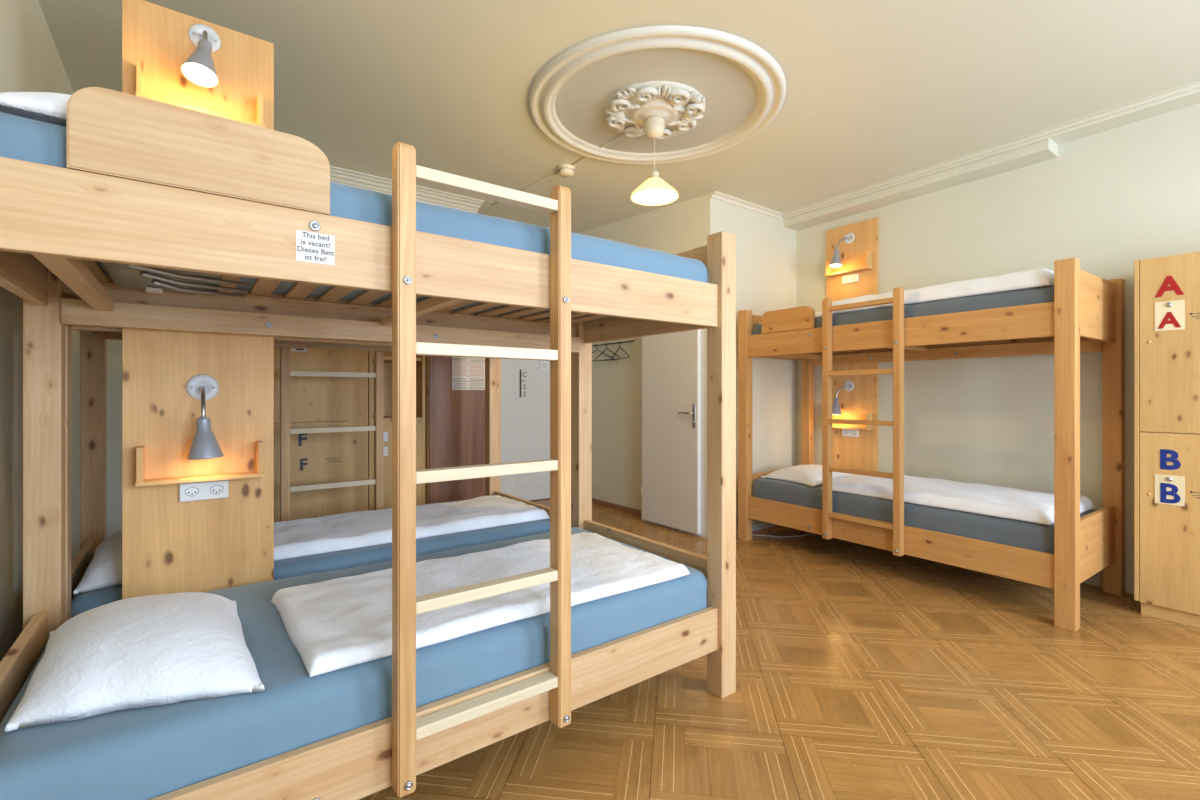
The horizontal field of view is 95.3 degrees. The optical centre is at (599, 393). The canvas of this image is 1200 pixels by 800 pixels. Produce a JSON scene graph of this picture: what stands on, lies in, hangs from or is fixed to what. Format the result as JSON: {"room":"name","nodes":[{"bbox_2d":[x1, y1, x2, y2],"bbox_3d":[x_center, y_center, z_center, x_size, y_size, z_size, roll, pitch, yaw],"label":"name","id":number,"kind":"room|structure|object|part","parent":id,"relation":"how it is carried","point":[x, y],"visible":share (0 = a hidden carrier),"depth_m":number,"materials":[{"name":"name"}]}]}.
{"room":"hostel dormitory room","nodes":[
{"label":"hostel dormitory room","id":0,"kind":"room"},
{"bbox_2d":[0,0,79,661],"bbox_3d":[-1.197,-0.212,0.697,0.100,2.745,6.050,0,0,-37],"label":"wall","id":1,"kind":"structure","parent":0,"point":[30,60],"depth_m":1.93,"materials":[{"name":"paint"}]},
{"bbox_2d":[106,181,476,537],"bbox_3d":[-2.342,-0.212,4.243,2.520,2.745,1.000,0,0,-37],"label":"wall","id":2,"kind":"structure","parent":0,"point":[113,347],"depth_m":3.23,"materials":[{"name":"paint"}]},
{"bbox_2d":[330,166,483,211],"bbox_3d":[-1.960,-1.562,3.817,2.420,0.065,0.140,0,0,-37],"label":"trim","id":3,"kind":"structure","parent":2,"relation":"attached to","point":[337,174],"depth_m":4.13,"materials":[{"name":"beige paint"}]},
{"bbox_2d":[592,337,640,509],"bbox_3d":[0.129,0.135,5.732,0.200,2.050,1.420,0,0,-37],"label":"wall","id":4,"kind":"structure","parent":0,"point":[616,384],"depth_m":5.51,"materials":[{"name":"paint"}]},
{"bbox_2d":[592,340,633,346],"bbox_3d":[0.100,-0.510,5.554,0.062,0.022,0.730,0,0,-37],"label":"rail","id":5,"kind":"object","parent":4,"relation":"attached to","point":[632,340],"visible":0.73,"depth_m":5.45,"materials":[{"name":"black metal"}]},
{"bbox_2d":[592,344,611,360],"bbox_3d":[-0.032,-0.430,5.687,0.408,0.174,0.009,0,0,39],"label":"clothes hanger","id":6,"kind":"object","parent":5,"relation":"hanging from","point":[595,344],"visible":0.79,"depth_m":5.65,"materials":[{"name":"black metal"}]},
{"bbox_2d":[595,343,619,360],"bbox_3d":[0.070,-0.430,5.551,0.009,0.174,0.408,0,0,-37],"label":"clothes hanger","id":7,"kind":"object","parent":5,"relation":"hanging from","point":[605,343],"visible":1,"depth_m":5.55,"materials":[{"name":"black metal"}]},
{"bbox_2d":[612,343,628,359],"bbox_3d":[0.196,-0.430,5.383,0.009,0.174,0.408,0,0,-23],"label":"clothes hanger","id":8,"kind":"object","parent":5,"relation":"hanging from","point":[618,343],"visible":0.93,"depth_m":5.38,"materials":[{"name":"black metal"}]},
{"bbox_2d":[592,498,640,515],"bbox_3d":[0.043,1.135,5.668,0.015,0.050,1.420,0,0,-37],"label":"baseboard","id":9,"kind":"structure","parent":4,"relation":"attached to","point":[595,501],"depth_m":5.48,"materials":[{"name":"brown wood"}]},
{"bbox_2d":[38,0,1199,232],"bbox_3d":[0.595,-1.635,2.633,5.290,0.100,7.200,0,0,-37],"label":"ceiling","id":10,"kind":"structure","parent":0,"point":[877,90],"depth_m":2.74,"materials":[{"name":"paint"}]},
{"bbox_2d":[492,133,623,204],"bbox_3d":[-0.344,-1.579,3.929,0.049,0.007,1.702,0,0,-40],"label":"cable","id":11,"kind":"object","parent":10,"relation":"attached to","point":[622,133],"visible":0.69,"depth_m":3.75,"materials":[{"name":"beige plastic"}]},
{"bbox_2d":[558,164,574,177],"bbox_3d":[-0.234,-1.555,3.823,0.124,0.060,0.124,0,0,-37],"label":"smoke detector","id":12,"kind":"object","parent":10,"relation":"attached to","point":[565,170],"visible":1,"depth_m":3.79,"materials":[{"name":"beige plastic"}]},
{"bbox_2d":[529,26,785,164],"bbox_3d":[0.304,-1.554,3.047,1.388,0.062,1.388,0,0,-37],"label":"ceiling rose","id":13,"kind":"object","parent":10,"relation":"attached to","point":[680,106],"visible":0.9,"depth_m":2.85,"materials":[{"name":"beige paint"}]},
{"bbox_2d":[631,116,678,204],"bbox_3d":[0.304,-1.290,3.047,0.266,0.465,0.266,0,0,-37],"label":"pendant lamp","id":14,"kind":"object","parent":13,"relation":"hanging from","point":[654,191],"visible":1,"depth_m":3.02,"materials":[{"name":"beige plastic"}]},
{"bbox_3d":[0.304,-1.333,3.047,0.004,0.200,0.004,0,0,-37],"label":"cord","id":15,"kind":"part","parent":14,"relation":"part of","materials":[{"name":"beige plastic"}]},
{"bbox_3d":[0.304,-1.123,3.047,0.068,0.130,0.068,0,0,-37],"label":"bulb","id":16,"kind":"part","parent":14,"relation":"part of","materials":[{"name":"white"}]},
{"bbox_3d":[0.304,-1.145,3.047,0.266,0.100,0.266,0,0,-37],"label":"lamp shade","id":17,"kind":"part","parent":14,"relation":"part of","materials":[{"name":"white glass"}]},
{"bbox_2d":[578,193,712,254],"bbox_3d":[0.168,-1.238,5.220,0.670,0.695,2.287,0,0,-37],"label":"wall","id":18,"kind":"structure","parent":0,"point":[686,225],"depth_m":4.61,"materials":[{"name":"paint"}]},
{"bbox_2d":[641,329,703,537],"bbox_3d":[0.721,0.136,4.808,0.280,2.049,0.769,0,0,-37],"label":"door frame","id":19,"kind":"structure","parent":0,"point":[702,330],"depth_m":4.44,"materials":[{"name":"white paint"}]},
{"bbox_2d":[641,329,700,533],"bbox_3d":[0.570,0.133,4.690,0.099,2.005,0.702,0,0,-37],"label":"door","id":20,"kind":"structure","parent":19,"relation":"in","point":[671,362],"depth_m":4.65,"materials":[{"name":"white paint"}]},
{"bbox_3d":[0.709,0.180,4.472,0.059,0.190,0.143,0,0,-37],"label":"handle","id":21,"kind":"part","parent":20,"relation":"part of","materials":[{"name":"metal"}]},
{"bbox_2d":[704,198,796,537],"bbox_3d":[1.360,-0.212,4.743,1.226,2.745,0.100,0,0,-37],"label":"wall","id":22,"kind":"structure","parent":0,"point":[766,250],"depth_m":4.73,"materials":[{"name":"paint"}]},
{"bbox_2d":[710,191,783,220],"bbox_3d":[1.351,-1.573,4.639,1.166,0.045,0.055,0,0,-37],"label":"trim","id":23,"kind":"structure","parent":22,"relation":"attached to","point":[723,197],"depth_m":4.53,"materials":[{"name":"beige paint"}]},
{"bbox_2d":[736,522,777,534],"bbox_3d":[1.354,1.135,4.668,1.126,0.050,0.012,0,0,-37],"label":"baseboard","id":24,"kind":"structure","parent":22,"relation":"attached to","point":[760,526],"depth_m":4.68,"materials":[{"name":"white paint"}]},
{"bbox_2d":[359,498,1199,799],"bbox_3d":[0.454,1.162,2.562,6.200,0.004,8.357,0,0,-37],"label":"floor","id":25,"kind":"structure","parent":0,"point":[863,672],"depth_m":2.02,"materials":[{"name":"brown wood"}]},
{"bbox_2d":[66,325,549,620],"bbox_3d":[-1.268,0.270,2.776,2.100,1.780,1.074,0,0,-37],"label":"bunk bed","id":26,"kind":"object","parent":25,"relation":"on","point":[92,339],"visible":0.13,"depth_m":2.53,"materials":[{"name":"brown wood"}]},
{"bbox_3d":[-1.776,0.270,1.772,0.083,1.780,0.076,0,0,-37],"label":"post","id":27,"kind":"part","parent":26,"relation":"part of","materials":[{"name":"brown wood"}]},
{"bbox_3d":[-2.348,0.270,2.535,0.083,1.780,0.076,0,0,-37],"label":"post","id":28,"kind":"part","parent":26,"relation":"part of","materials":[{"name":"brown wood"}]},
{"bbox_3d":[-1.544,-0.338,3.144,1.934,0.162,0.028,0,0,-37],"label":"rail","id":29,"kind":"part","parent":26,"relation":"part of","materials":[{"name":"brown wood"}]},
{"bbox_2d":[71,499,549,617],"bbox_3d":[-1.256,0.806,2.757,1.970,0.251,0.925,0,0,-37],"label":"mattress","id":30,"kind":"object","parent":26,"relation":"on","point":[356,557],"visible":0.11,"depth_m":2.38,"materials":[{"name":"blue fabric"}]},
{"bbox_2d":[73,531,121,593],"bbox_3d":[-1.842,0.614,2.224,0.382,0.134,0.670,0,0,-37],"label":"pillow","id":31,"kind":"object","parent":30,"relation":"on","point":[104,570],"visible":0.33,"depth_m":1.96,"materials":[{"name":"white fabric"}]},
{"bbox_2d":[274,495,549,560],"bbox_3d":[-0.998,0.650,2.823,1.385,0.063,0.594,0,0,-37],"label":"duvet","id":32,"kind":"object","parent":30,"relation":"on","point":[358,529],"visible":0.78,"depth_m":2.69,"materials":[{"name":"white fabric"}]},
{"bbox_3d":[-0.734,0.270,3.745,0.083,1.780,0.076,0,0,-37],"label":"post","id":33,"kind":"part","parent":26,"relation":"part of","materials":[{"name":"brown wood"}]},
{"bbox_2d":[274,347,367,521],"bbox_3d":[-1.938,0.225,3.638,0.660,1.870,0.433,0,0,-37],"label":"tall cabinet","id":34,"kind":"object","parent":25,"relation":"on","point":[315,458],"visible":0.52,"depth_m":3.50,"materials":[{"name":"brown wood"}]},
{"bbox_3d":[-1.831,0.630,3.465,0.445,0.900,0.021,0,0,-37],"label":"door","id":35,"kind":"part","parent":34,"relation":"part of","materials":[{"name":"brown wood"}]},
{"bbox_3d":[-1.831,-0.263,3.465,0.445,0.875,0.021,0,0,-37],"label":"door","id":36,"kind":"part","parent":34,"relation":"part of","materials":[{"name":"brown wood"}]},
{"bbox_2d":[0,87,735,799],"bbox_3d":[-0.606,0.270,1.893,2.100,1.780,1.074,0,0,-37],"label":"bunk bed","id":37,"kind":"object","parent":25,"relation":"on","point":[144,181],"visible":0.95,"depth_m":1.49,"materials":[{"name":"brown wood"}]},
{"bbox_3d":[-1.712,0.270,1.687,0.083,1.780,0.076,0,0,-37],"label":"post","id":38,"kind":"part","parent":37,"relation":"part of","materials":[{"name":"brown wood"}]},
{"bbox_2d":[100,261,250,297],"bbox_3d":[-1.220,-0.337,1.597,0.332,0.038,0.520,0,0,-37],"label":"bed slats","id":39,"kind":"object","parent":37,"relation":"on","point":[150,279],"visible":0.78,"depth_m":1.59,"materials":[{"name":"grey wood"}]},
{"bbox_3d":[-1.131,-0.326,1.516,0.037,0.016,0.306,0,0,26],"label":"rod","id":40,"kind":"part","parent":39,"relation":"part of","materials":[{"name":"metal"}]},
{"bbox_3d":[-1.198,-0.326,1.619,0.043,0.016,0.289,0,0,24],"label":"rod","id":41,"kind":"part","parent":39,"relation":"part of","materials":[{"name":"metal"}]},
{"bbox_3d":[-1.265,-0.326,1.721,0.049,0.016,0.273,0,0,22],"label":"rod","id":42,"kind":"part","parent":39,"relation":"part of","materials":[{"name":"metal"}]},
{"bbox_2d":[122,0,273,598],"bbox_3d":[-1.405,-0.270,1.937,0.438,2.140,0.100,0,0,-37],"label":"panel","id":43,"kind":"object","parent":37,"relation":"attached to","point":[170,545],"visible":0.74,"depth_m":1.93,"materials":[{"name":"brown wood"}]},
{"bbox_2d":[136,58,144,93],"bbox_3d":[-1.536,-1.046,1.828,0.018,0.114,0.072,0,0,-37],"label":"shelf","id":44,"kind":"object","parent":43,"relation":"attached to","point":[140,67],"depth_m":1.80,"materials":[{"name":"brown wood"}]},
{"bbox_2d":[136,446,144,481],"bbox_3d":[-1.536,0.233,1.828,0.018,0.114,0.072,0,0,-37],"label":"shelf","id":45,"kind":"object","parent":43,"relation":"attached to","point":[140,450],"depth_m":1.80,"materials":[{"name":"brown wood"}]},
{"bbox_2d":[135,92,264,127],"bbox_3d":[-1.397,-0.982,1.928,0.364,0.014,0.078,0,0,-37],"label":"shelf","id":46,"kind":"object","parent":43,"relation":"attached to","point":[260,122],"depth_m":1.89,"materials":[{"name":"brown wood"}]},
{"bbox_2d":[135,471,264,486],"bbox_3d":[-1.397,0.297,1.928,0.364,0.014,0.078,0,0,-37],"label":"shelf","id":47,"kind":"object","parent":43,"relation":"attached to","point":[170,478],"depth_m":1.91,"materials":[{"name":"brown wood"}]},
{"bbox_2d":[181,24,220,87],"bbox_3d":[-1.372,-1.190,1.881,0.102,0.265,0.195,0,0,-32],"label":"reading lamp","id":48,"kind":"object","parent":43,"relation":"attached to","point":[199,68],"visible":1,"depth_m":1.86,"materials":[{"name":"white metal"}]},
{"bbox_3d":[-1.347,-1.083,1.844,0.089,0.030,0.087,0,0,-37],"label":"bulb","id":49,"kind":"part","parent":48,"relation":"part of","materials":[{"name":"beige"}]},
{"bbox_3d":[-1.415,-1.275,1.958,0.096,0.096,0.010,0,0,-37],"label":"plate","id":50,"kind":"part","parent":48,"relation":"part of","materials":[{"name":"white"}]},
{"bbox_2d":[179,480,228,501],"bbox_3d":[-1.413,0.345,1.954,0.142,0.064,0.019,0,0,-37],"label":"wall socket","id":51,"kind":"object","parent":43,"relation":"attached to","point":[193,491],"visible":0.99,"depth_m":1.95,"materials":[{"name":"white plastic"}]},
{"bbox_2d":[186,374,223,459],"bbox_3d":[-1.372,0.075,1.899,0.106,0.291,0.156,0,0,-37],"label":"reading lamp","id":52,"kind":"object","parent":43,"relation":"attached to","point":[201,387],"visible":1,"depth_m":1.87,"materials":[{"name":"white metal"}]},
{"bbox_3d":[-1.420,-0.023,1.955,0.096,0.096,0.010,0,0,-37],"label":"plate","id":53,"kind":"part","parent":52,"relation":"part of","materials":[{"name":"white metal"}]},
{"bbox_3d":[-1.354,0.149,1.879,0.103,0.142,0.103,0,0,-37],"label":"lamp shade","id":54,"kind":"part","parent":52,"relation":"part of","materials":[{"name":"grey metal"}]},
{"bbox_2d":[256,92,263,123],"bbox_3d":[-1.264,-1.046,2.032,0.018,0.114,0.072,0,0,-37],"label":"shelf","id":55,"kind":"object","parent":43,"relation":"attached to","point":[260,97],"depth_m":2.00,"materials":[{"name":"brown wood"}]},
{"bbox_2d":[256,441,263,472],"bbox_3d":[-1.264,0.233,2.032,0.018,0.114,0.072,0,0,-37],"label":"shelf","id":56,"kind":"object","parent":43,"relation":"attached to","point":[259,444],"depth_m":2.01,"materials":[{"name":"brown wood"}]},
{"bbox_3d":[-0.908,-0.338,2.296,1.934,0.162,0.028,0,0,-37],"label":"rail","id":57,"kind":"part","parent":37,"relation":"part of","materials":[{"name":"brown wood"}]},
{"bbox_2d":[0,527,707,799],"bbox_3d":[-0.623,0.806,1.911,1.970,0.252,0.937,0,0,-37],"label":"mattress","id":58,"kind":"object","parent":37,"relation":"on","point":[144,753],"visible":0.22,"depth_m":1.29,"materials":[{"name":"blue fabric"}]},
{"bbox_2d":[3,592,265,732],"bbox_3d":[-1.161,0.617,1.399,0.459,0.127,0.708,0,0,-37],"label":"pillow","id":59,"kind":"object","parent":58,"relation":"on","point":[160,649],"visible":1,"depth_m":1.25,"materials":[{"name":"white fabric"}]},
{"bbox_2d":[271,532,689,676],"bbox_3d":[-0.368,0.658,1.935,1.308,0.046,0.701,0,0,-37],"label":"duvet","id":60,"kind":"object","parent":58,"relation":"on","point":[338,623],"visible":0.83,"depth_m":1.75,"materials":[{"name":"white fabric"}]},
{"bbox_2d":[0,112,707,321],"bbox_3d":[-0.621,-0.452,1.909,1.970,0.158,0.930,0,0,-37],"label":"mattress","id":61,"kind":"object","parent":37,"relation":"on","point":[21,138],"visible":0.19,"depth_m":1.53,"materials":[{"name":"blue fabric"}]},
{"bbox_2d":[0,92,70,126],"bbox_3d":[-1.153,-0.590,1.351,0.425,0.122,0.657,0,0,-37],"label":"pillow","id":62,"kind":"object","parent":61,"relation":"on","point":[48,107],"visible":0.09,"depth_m":1.04,"materials":[{"name":"white fabric"}]},
{"bbox_3d":[-0.330,-0.338,1.524,1.934,0.162,0.028,0,0,-37],"label":"rail","id":63,"kind":"part","parent":37,"relation":"part of","materials":[{"name":"brown wood"}]},
{"bbox_3d":[-0.330,0.899,1.524,1.934,0.160,0.028,0,0,-37],"label":"rail","id":64,"kind":"part","parent":37,"relation":"part of","materials":[{"name":"brown wood"}]},
{"bbox_3d":[-0.098,0.270,2.897,0.083,1.780,0.076,0,0,-37],"label":"post","id":65,"kind":"part","parent":37,"relation":"part of","materials":[{"name":"brown wood"}]},
{"bbox_3d":[0.474,0.270,2.133,0.083,1.780,0.076,0,0,-37],"label":"post","id":66,"kind":"part","parent":37,"relation":"part of","materials":[{"name":"brown wood"}]},
{"bbox_2d":[368,351,425,510],"bbox_3d":[-1.520,0.225,3.958,0.384,1.870,0.402,0,0,-37],"label":"tall cabinet","id":67,"kind":"object","parent":25,"relation":"on","point":[420,359],"visible":0.25,"depth_m":3.88,"materials":[{"name":"brown wood"}]},
{"bbox_3d":[-1.665,0.225,3.850,0.022,1.870,0.400,0,0,-37],"label":"panel","id":68,"kind":"part","parent":67,"relation":"part of","materials":[{"name":"brown wood"}]},
{"bbox_3d":[-1.635,0.225,4.110,0.337,1.870,0.020,0,0,-37],"label":"panel","id":69,"kind":"part","parent":67,"relation":"part of","materials":[{"name":"brown wood"}]},
{"bbox_2d":[373,356,420,362],"bbox_3d":[-1.521,-0.247,3.958,0.337,0.025,0.359,0,0,-37],"label":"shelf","id":70,"kind":"object","parent":67,"relation":"attached to","point":[387,359],"depth_m":3.90,"materials":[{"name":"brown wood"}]},
{"bbox_3d":[-1.407,0.624,3.806,0.336,0.913,0.019,0,0,-37],"label":"door","id":71,"kind":"part","parent":67,"relation":"part of","materials":[{"name":"brown wood"}]},
{"bbox_3d":[-1.377,0.225,4.067,0.024,1.870,0.400,0,0,-37],"label":"panel","id":72,"kind":"part","parent":67,"relation":"part of","materials":[{"name":"brown wood"}]},
{"bbox_2d":[426,356,484,503],"bbox_3d":[-1.150,0.185,4.211,0.500,1.950,0.462,0,0,-37],"label":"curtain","id":73,"kind":"object","parent":25,"relation":"on","point":[455,419],"visible":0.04,"depth_m":3.97,"materials":[{"name":"brown wood"}]},
{"bbox_2d":[452,357,484,389],"bbox_3d":[-0.969,-0.153,4.055,0.262,0.247,0.003,0,0,-37],"label":"notice","id":74,"kind":"object","parent":73,"relation":"attached to","point":[468,373],"visible":0.99,"depth_m":4.05,"materials":[{"name":"white paper"}]},
{"bbox_2d":[453,358,468,388],"bbox_3d":[-1.020,-0.152,4.015,0.117,0.224,0.001,0,0,-37],"label":"print","id":75,"kind":"object","parent":74,"relation":"attached to","point":[460,365],"depth_m":4.02,"materials":[{"name":"grey paper"}]},
{"bbox_2d":[456,363,467,375],"bbox_3d":[-1.020,-0.182,4.015,0.115,0.094,0.001,0,0,-37],"label":"print","id":76,"kind":"object","parent":74,"relation":"attached to","point":[461,368],"depth_m":4.02,"materials":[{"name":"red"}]},
{"bbox_2d":[470,363,478,375],"bbox_3d":[-0.915,-0.182,4.093,0.115,0.094,0.001,0,0,-37],"label":"print","id":77,"kind":"object","parent":74,"relation":"attached to","point":[474,367],"depth_m":4.08,"materials":[{"name":"red"}]},
{"bbox_2d":[470,358,484,388],"bbox_3d":[-0.915,-0.152,4.094,0.115,0.224,0.001,0,0,-37],"label":"print","id":78,"kind":"object","parent":74,"relation":"attached to","point":[477,365],"depth_m":4.09,"materials":[{"name":"grey paper"}]},
{"bbox_2d":[752,533,814,537],"bbox_3d":[1.555,1.146,4.462,0.712,0.022,0.134,0,0,-3],"label":"power cable","id":79,"kind":"object","parent":25,"relation":"on","point":[810,533],"visible":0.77,"depth_m":4.41,"materials":[{"name":"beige plastic"}]},
{"bbox_2d":[738,257,1124,631],"bbox_3d":[2.063,0.247,3.770,0.954,1.826,2.100,0,0,-35],"label":"bunk bed","id":80,"kind":"object","parent":25,"relation":"on","point":[1086,314],"visible":0.94,"depth_m":3.19,"materials":[{"name":"brown wood"}]},
{"bbox_3d":[1.160,0.247,4.367,0.076,1.826,0.083,0,0,-35],"label":"post","id":81,"kind":"part","parent":80,"relation":"part of","materials":[{"name":"brown wood"}]},
{"bbox_3d":[1.842,0.247,4.847,0.076,1.826,0.083,0,0,-35],"label":"post","id":82,"kind":"part","parent":80,"relation":"part of","materials":[{"name":"brown wood"}]},
{"bbox_3d":[1.736,0.894,3.539,0.028,0.172,1.934,0,0,-35],"label":"rail","id":83,"kind":"part","parent":80,"relation":"part of","materials":[{"name":"brown wood"}]},
{"bbox_3d":[1.736,-0.377,3.539,0.028,0.172,1.934,0,0,-35],"label":"rail","id":84,"kind":"part","parent":80,"relation":"part of","materials":[{"name":"brown wood"}]},
{"bbox_2d":[752,286,1053,334],"bbox_3d":[2.078,-0.483,3.784,0.808,0.153,1.970,0,0,-35],"label":"mattress","id":85,"kind":"object","parent":80,"relation":"on","point":[1045,294],"visible":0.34,"depth_m":3.16,"materials":[{"name":"fabric"}]},
{"bbox_2d":[820,268,1053,315],"bbox_3d":[2.235,-0.612,3.559,0.767,0.106,1.343,0,0,-35],"label":"duvet","id":86,"kind":"object","parent":85,"relation":"on","point":[1041,277],"visible":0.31,"depth_m":3.12,"materials":[{"name":"white fabric"}]},
{"bbox_2d":[752,478,1095,553],"bbox_3d":[2.079,0.801,3.784,0.807,0.262,1.971,0,0,-35],"label":"mattress","id":87,"kind":"object","parent":80,"relation":"on","point":[1012,532],"visible":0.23,"depth_m":3.28,"materials":[{"name":"fabric"}]},
{"bbox_2d":[761,464,854,486],"bbox_3d":[1.681,0.619,4.351,0.692,0.103,0.529,0,0,-35],"label":"pillow","id":88,"kind":"object","parent":87,"relation":"on","point":[809,475],"visible":0.7,"depth_m":4.20,"materials":[{"name":"white fabric"}]},
{"bbox_2d":[821,475,1095,524],"bbox_3d":[2.235,0.634,3.558,0.767,0.074,1.332,0,0,-35],"label":"duvet","id":89,"kind":"object","parent":87,"relation":"on","point":[1004,502],"visible":0.77,"depth_m":3.29,"materials":[{"name":"white fabric"}]},
{"bbox_3d":[2.426,-0.377,4.025,0.028,0.172,1.934,0,0,-35],"label":"rail","id":90,"kind":"part","parent":80,"relation":"part of","materials":[{"name":"brown wood"}]},
{"bbox_3d":[2.320,0.247,2.717,0.076,1.826,0.083,0,0,-35],"label":"post","id":91,"kind":"part","parent":80,"relation":"part of","materials":[{"name":"brown wood"}]},
{"bbox_3d":[3.002,0.247,3.197,0.076,1.826,0.083,0,0,-35],"label":"post","id":92,"kind":"part","parent":80,"relation":"part of","materials":[{"name":"brown wood"}]},
{"bbox_2d":[1134,252,1199,627],"bbox_3d":[3.196,0.229,2.663,0.371,1.862,0.806,0,0,-37],"label":"tall cabinet","id":93,"kind":"object","parent":25,"relation":"on","point":[1167,288],"visible":1,"depth_m":2.78,"materials":[{"name":"brown wood"}]},
{"bbox_3d":[2.962,0.192,2.981,0.364,1.787,0.018,0,0,-37],"label":"panel","id":94,"kind":"part","parent":93,"relation":"part of","materials":[{"name":"brown wood"}]},
{"bbox_3d":[2.952,0.645,2.715,0.021,0.890,0.390,0,0,-37],"label":"door","id":95,"kind":"part","parent":93,"relation":"part of","materials":[{"name":"brown wood"}]},
{"bbox_3d":[2.952,-0.253,2.715,0.021,0.898,0.390,0,0,-37],"label":"door","id":96,"kind":"part","parent":93,"relation":"part of","materials":[{"name":"brown wood"}]},
{"bbox_2d":[797,103,1199,593],"bbox_3d":[3.189,-0.212,3.125,0.100,2.745,4.682,0,0,-35],"label":"wall","id":97,"kind":"structure","parent":0,"point":[1112,199],"depth_m":3.59,"materials":[{"name":"paint"}]},
{"bbox_2d":[825,217,878,474],"bbox_3d":[2.066,-0.307,4.543,0.100,2.215,0.450,0,0,-35],"label":"panel","id":98,"kind":"object","parent":97,"relation":"attached to","point":[861,256],"visible":0.68,"depth_m":4.51,"materials":[{"name":"brown wood"}]},
{"bbox_2d":[825,261,831,273],"bbox_3d":[1.958,-1.076,4.682,0.072,0.114,0.018,0,0,-35],"label":"shelf","id":99,"kind":"object","parent":98,"relation":"attached to","point":[828,270],"depth_m":4.66,"materials":[{"name":"brown wood"}]},
{"bbox_2d":[829,232,853,267],"bbox_3d":[2.003,-1.203,4.555,0.200,0.294,0.104,0,0,-16],"label":"reading lamp","id":100,"kind":"object","parent":98,"relation":"attached to","point":[835,262],"visible":1,"depth_m":4.54,"materials":[{"name":"white metal"}]},
{"bbox_3d":[1.956,-1.128,4.542,0.102,0.145,0.103,0,0,-35],"label":"lamp shade","id":101,"kind":"part","parent":100,"relation":"part of","materials":[{"name":"grey metal"}]},
{"bbox_3d":[2.082,-1.302,4.569,0.010,0.096,0.096,0,0,-35],"label":"plate","id":102,"kind":"part","parent":100,"relation":"part of","materials":[{"name":"white"}]},
{"bbox_2d":[832,380,853,414],"bbox_3d":[2.001,0.031,4.558,0.200,0.294,0.104,0,0,-16],"label":"reading lamp","id":103,"kind":"object","parent":98,"relation":"attached to","point":[848,385],"visible":0.89,"depth_m":4.54,"materials":[{"name":"white metal"}]},
{"bbox_3d":[1.954,0.105,4.545,0.102,0.145,0.103,0,0,-35],"label":"lamp shade","id":104,"kind":"part","parent":103,"relation":"part of","materials":[{"name":"grey metal"}]},
{"bbox_3d":[2.079,-0.068,4.572,0.010,0.096,0.096,0,0,-35],"label":"plate","id":105,"kind":"part","parent":103,"relation":"part of","materials":[{"name":"white metal"}]},
{"bbox_2d":[825,266,872,276],"bbox_3d":[2.057,-1.012,4.535,0.078,0.014,0.376,0,0,-35],"label":"shelf","id":106,"kind":"object","parent":98,"relation":"attached to","point":[861,270],"depth_m":4.52,"materials":[{"name":"brown wood"}]},
{"bbox_2d":[842,274,858,283],"bbox_3d":[2.086,-0.958,4.556,0.019,0.064,0.142,0,0,-35],"label":"wall socket","id":107,"kind":"object","parent":98,"relation":"attached to","point":[855,277],"visible":1,"depth_m":4.55,"materials":[{"name":"white plastic"}]},
{"bbox_2d":[842,428,858,436],"bbox_3d":[2.086,0.322,4.556,0.019,0.064,0.142,0,0,-35],"label":"wall socket","id":108,"kind":"object","parent":98,"relation":"attached to","point":[845,432],"visible":1,"depth_m":4.55,"materials":[{"name":"white plastic"}]},
{"bbox_2d":[832,426,872,429],"bbox_3d":[2.057,0.278,4.535,0.078,0.014,0.376,0,0,-35],"label":"shelf","id":109,"kind":"object","parent":98,"relation":"attached to","point":[833,427],"depth_m":4.49,"materials":[{"name":"brown wood"}]},
{"bbox_2d":[866,252,871,266],"bbox_3d":[2.160,-1.076,4.394,0.072,0.114,0.018,0,0,-35],"label":"shelf","id":110,"kind":"object","parent":98,"relation":"attached to","point":[868,254],"depth_m":4.38,"materials":[{"name":"brown wood"}]},
{"bbox_2d":[866,413,871,427],"bbox_3d":[2.160,0.214,4.394,0.072,0.114,0.018,0,0,-35],"label":"shelf","id":111,"kind":"object","parent":98,"relation":"attached to","point":[869,415],"depth_m":4.38,"materials":[{"name":"brown wood"}]},
{"bbox_2d":[784,138,1057,230],"bbox_3d":[2.268,-1.540,4.173,0.200,0.090,1.907,0,0,-35],"label":"trim","id":112,"kind":"structure","parent":97,"relation":"attached to","point":[1047,149],"depth_m":3.91,"materials":[{"name":"paint"}]},
{"bbox_2d":[782,79,1199,219],"bbox_3d":[3.046,-1.573,3.024,0.350,0.044,4.682,0,0,-35],"label":"trim","id":113,"kind":"structure","parent":97,"relation":"attached to","point":[1186,95],"depth_m":3.27,"materials":[{"name":"paint"}]},
{"bbox_3d":[-0.959,-0.213,5.866,1.700,2.745,0.100,0,0,-37],"label":"wall","id":114,"kind":"structure","parent":0,"visible":0},
{"bbox_2d":[501,359,510,494],"bbox_3d":[-0.703,0.110,5.958,0.860,2.100,0.060,0,0,-37],"label":"trim","id":115,"kind":"structure","parent":114,"relation":"attached to","point":[505,363],"depth_m":5.71,"materials":[{"name":"white paint"}]},
{"bbox_2d":[511,359,549,500],"bbox_3d":[-0.704,0.158,5.959,0.610,1.985,0.048,0,0,-37],"label":"door","id":116,"kind":"structure","parent":114,"relation":"in","point":[530,386],"depth_m":5.90,"materials":[{"name":"white paint"}]},
{"bbox_2d":[539,360,547,369],"bbox_3d":[-0.614,-0.315,5.989,0.100,0.110,0.029,0,0,-37],"label":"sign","id":117,"kind":"object","parent":116,"relation":"attached to","point":[543,365],"visible":0.93,"depth_m":5.97,"materials":[{"name":"white paper"}]}
]}

